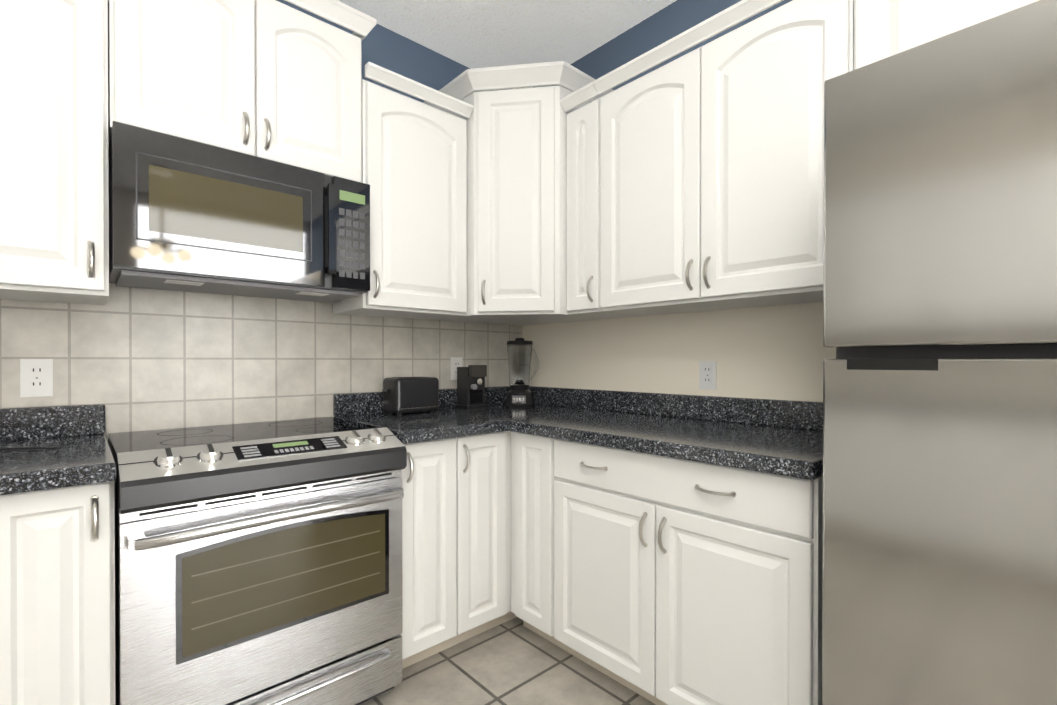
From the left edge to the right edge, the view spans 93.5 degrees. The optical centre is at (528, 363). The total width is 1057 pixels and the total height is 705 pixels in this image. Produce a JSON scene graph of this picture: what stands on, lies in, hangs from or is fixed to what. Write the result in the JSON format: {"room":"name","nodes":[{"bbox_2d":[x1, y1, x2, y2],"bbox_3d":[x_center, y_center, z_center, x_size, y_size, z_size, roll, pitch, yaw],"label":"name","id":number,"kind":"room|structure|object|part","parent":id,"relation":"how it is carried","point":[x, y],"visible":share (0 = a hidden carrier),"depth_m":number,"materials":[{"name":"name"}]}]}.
{"room":"kitchen","nodes":[
{"label":"kitchen","id":0,"kind":"room"},
{"bbox_2d":[0,0,521,440],"bbox_3d":[-1.516,-0.225,1.693,4.100,2.750,0.100,0,0,-42],"label":"wall","id":1,"kind":"structure","parent":0,"point":[137,359],"depth_m":1.95,"materials":[{"name":"beige tile"}]},
{"bbox_2d":[20,359,52,396],"bbox_3d":[-1.561,0.045,1.580,0.074,0.120,0.009,0,0,-42],"label":"electrical outlet","id":2,"kind":"object","parent":1,"relation":"attached to","point":[36,377],"visible":1,"depth_m":1.58,"materials":[{"name":"white plastic"}]},
{"bbox_2d":[0,0,108,304],"bbox_3d":[-1.488,-0.683,1.394,0.465,0.970,0.371,0,0,-42],"label":"upper cabinet","id":3,"kind":"object","parent":1,"relation":"attached to","point":[54,219],"visible":1,"depth_m":1.37,"materials":[{"name":"white wood"}]},
{"bbox_2d":[108,0,376,182],"bbox_3d":[-1.029,-1.021,1.806,0.838,0.651,0.373,0,0,-42],"label":"upper cabinet","id":4,"kind":"object","parent":1,"relation":"attached to","point":[276,81],"visible":0.96,"depth_m":1.68,"materials":[{"name":"white wood"}]},
{"bbox_2d":[108,121,369,302],"bbox_3d":[-1.009,-0.475,1.787,0.756,0.427,0.424,0,0,-42],"label":"over-the-range microwave","id":5,"kind":"object","parent":4,"relation":"attached to","point":[186,215],"visible":1,"depth_m":1.60,"materials":[{"name":"black plastic"}]},
{"bbox_2d":[333,62,473,319],"bbox_3d":[-0.559,-0.698,2.234,0.499,0.950,0.371,0,0,-42],"label":"upper cabinet","id":6,"kind":"object","parent":1,"relation":"attached to","point":[414,164],"visible":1,"depth_m":2.10,"materials":[{"name":"white wood"}]},
{"bbox_2d":[450,357,462,379],"bbox_3d":[-0.382,0.025,2.646,0.074,0.120,0.009,0,0,-42],"label":"electrical outlet","id":7,"kind":"object","parent":1,"relation":"attached to","point":[455,362],"visible":0.62,"depth_m":2.64,"materials":[{"name":"white plastic"}]},
{"bbox_2d":[338,0,675,88],"bbox_3d":[0.026,-1.641,-0.020,4.100,0.100,4.700,0,0,-42],"label":"ceiling","id":8,"kind":"structure","parent":0,"point":[471,34],"depth_m":2.35,"materials":[{"name":"white paint"}]},
{"bbox_2d":[360,617,655,704],"bbox_3d":[0.026,1.209,-0.006,4.100,0.100,4.700,0,0,-42],"label":"floor","id":9,"kind":"structure","parent":0,"point":[514,661],"depth_m":1.82,"materials":[{"name":"tile"}]},
{"bbox_2d":[0,481,114,704],"bbox_3d":[-1.736,0.720,0.987,1.386,0.868,0.652,0,0,-42],"label":"base cabinet","id":10,"kind":"object","parent":9,"relation":"on","point":[57,596],"visible":0.92,"depth_m":1.17,"materials":[{"name":"white wood"}]},
{"bbox_2d":[0,404,115,495],"bbox_3d":[-1.716,0.213,0.995,1.345,0.146,0.664,0,0,-42],"label":"countertop","id":11,"kind":"structure","parent":10,"relation":"on","point":[81,455],"depth_m":1.38,"materials":[{"name":"stone"}]},
{"bbox_2d":[0,445,60,449],"bbox_3d":[-1.420,0.234,1.350,0.224,0.006,0.063,0,0,-42],"label":"power cord","id":12,"kind":"object","parent":11,"relation":"on","point":[27,448],"visible":0.98,"depth_m":1.37,"materials":[{"name":"black plastic"}]},
{"bbox_2d":[108,417,406,704],"bbox_3d":[-0.909,0.687,1.682,0.756,0.928,0.715,0,0,-42],"label":"range","id":13,"kind":"object","parent":9,"relation":"on","point":[258,563],"visible":1,"depth_m":1.44,"materials":[{"name":"grey metal"}]},
{"bbox_2d":[400,431,516,668],"bbox_3d":[-0.238,0.713,2.351,1.120,0.868,0.637,0,0,-42],"label":"base cabinet","id":14,"kind":"object","parent":9,"relation":"on","point":[456,544],"visible":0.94,"depth_m":1.93,"materials":[{"name":"white wood"}]},
{"bbox_2d":[333,386,822,480],"bbox_3d":[0.148,0.208,1.920,1.121,0.146,1.791,0,0,-42],"label":"countertop","id":15,"kind":"structure","parent":14,"relation":"on","point":[778,437],"depth_m":1.91,"materials":[{"name":"stone"}]},
{"bbox_2d":[380,377,438,415],"bbox_3d":[-0.557,0.148,2.325,0.247,0.170,0.146,0,0,-42],"label":"toaster","id":16,"kind":"object","parent":15,"relation":"on","point":[402,395],"visible":1,"depth_m":2.27,"materials":[{"name":"black plastic"}]},
{"bbox_2d":[455,365,486,409],"bbox_3d":[-0.292,0.119,2.570,0.120,0.225,0.135,0,0,-42],"label":"can opener","id":17,"kind":"object","parent":15,"relation":"on","point":[470,387],"visible":1,"depth_m":2.53,"materials":[{"name":"black plastic"}]},
{"bbox_2d":[504,338,537,406],"bbox_3d":[-0.048,0.045,2.732,0.170,0.371,0.170,0,0,-42],"label":"blender","id":18,"kind":"object","parent":15,"relation":"on","point":[520,351],"visible":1,"depth_m":2.68,"materials":[{"name":"clear glass"}]},
{"bbox_2d":[511,432,567,651],"bbox_3d":[0.225,0.714,2.222,0.606,0.868,0.266,0,0,-42],"label":"base cabinet","id":19,"kind":"object","parent":9,"relation":"on","point":[533,477],"visible":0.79,"depth_m":2.00,"materials":[{"name":"white wood"}]},
{"bbox_2d":[554,439,822,704],"bbox_3d":[0.613,0.716,1.767,0.640,0.868,0.922,0,0,-42],"label":"base cabinet","id":20,"kind":"object","parent":9,"relation":"on","point":[681,582],"visible":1,"depth_m":1.49,"materials":[{"name":"white wood"}]},
{"bbox_2d":[822,0,1056,704],"bbox_3d":[1.187,0.278,0.949,0.831,1.752,0.910,0,0,-42],"label":"refrigerator","id":21,"kind":"object","parent":9,"relation":"on","point":[940,401],"visible":1,"depth_m":0.90,"materials":[{"name":"silver metal"}]},
{"bbox_3d":[0.709,0.001,0.970,0.031,0.022,0.145,0,0,-42],"label":"handle","id":22,"kind":"part","parent":21,"relation":"part of","materials":[{"name":"black"}]},
{"bbox_2d":[522,0,835,401],"bbox_3d":[1.510,-0.223,1.329,0.100,2.750,4.500,0,0,-42],"label":"wall","id":23,"kind":"structure","parent":0,"point":[778,352],"depth_m":2.19,"materials":[{"name":"beige paint"}]},
{"bbox_2d":[423,61,613,325],"bbox_3d":[-0.044,-0.767,2.462,0.672,1.087,0.722,0,0,-42],"label":"upper cabinet","id":24,"kind":"object","parent":23,"relation":"attached to","point":[516,206],"visible":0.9,"depth_m":2.23,"materials":[{"name":"white wood"}]},
{"bbox_2d":[560,82,641,318],"bbox_3d":[0.341,-0.698,2.262,0.371,0.950,0.192,0,0,-42],"label":"upper cabinet","id":25,"kind":"object","parent":23,"relation":"attached to","point":[583,210],"visible":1,"depth_m":2.16,"materials":[{"name":"white wood"}]},
{"bbox_2d":[699,361,716,389],"bbox_3d":[0.751,0.048,2.087,0.009,0.120,0.074,0,0,-42],"label":"outlet","id":26,"kind":"object","parent":23,"relation":"attached to","point":[707,375],"visible":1,"depth_m":2.08,"materials":[{"name":"white plastic"}]},
{"bbox_2d":[594,0,853,315],"bbox_3d":[0.715,-0.696,1.848,0.371,0.950,0.917,0,0,-42],"label":"upper cabinet","id":27,"kind":"object","parent":23,"relation":"attached to","point":[712,175],"visible":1,"depth_m":1.70,"materials":[{"name":"white wood"}]},
{"bbox_2d":[854,0,1038,69],"bbox_3d":[1.363,-0.932,1.130,0.371,0.470,1.009,0,0,-42],"label":"upper cabinet","id":28,"kind":"object","parent":23,"relation":"attached to","point":[883,29],"visible":0.3,"depth_m":1.31,"materials":[{"name":"white wood"}]}
]}

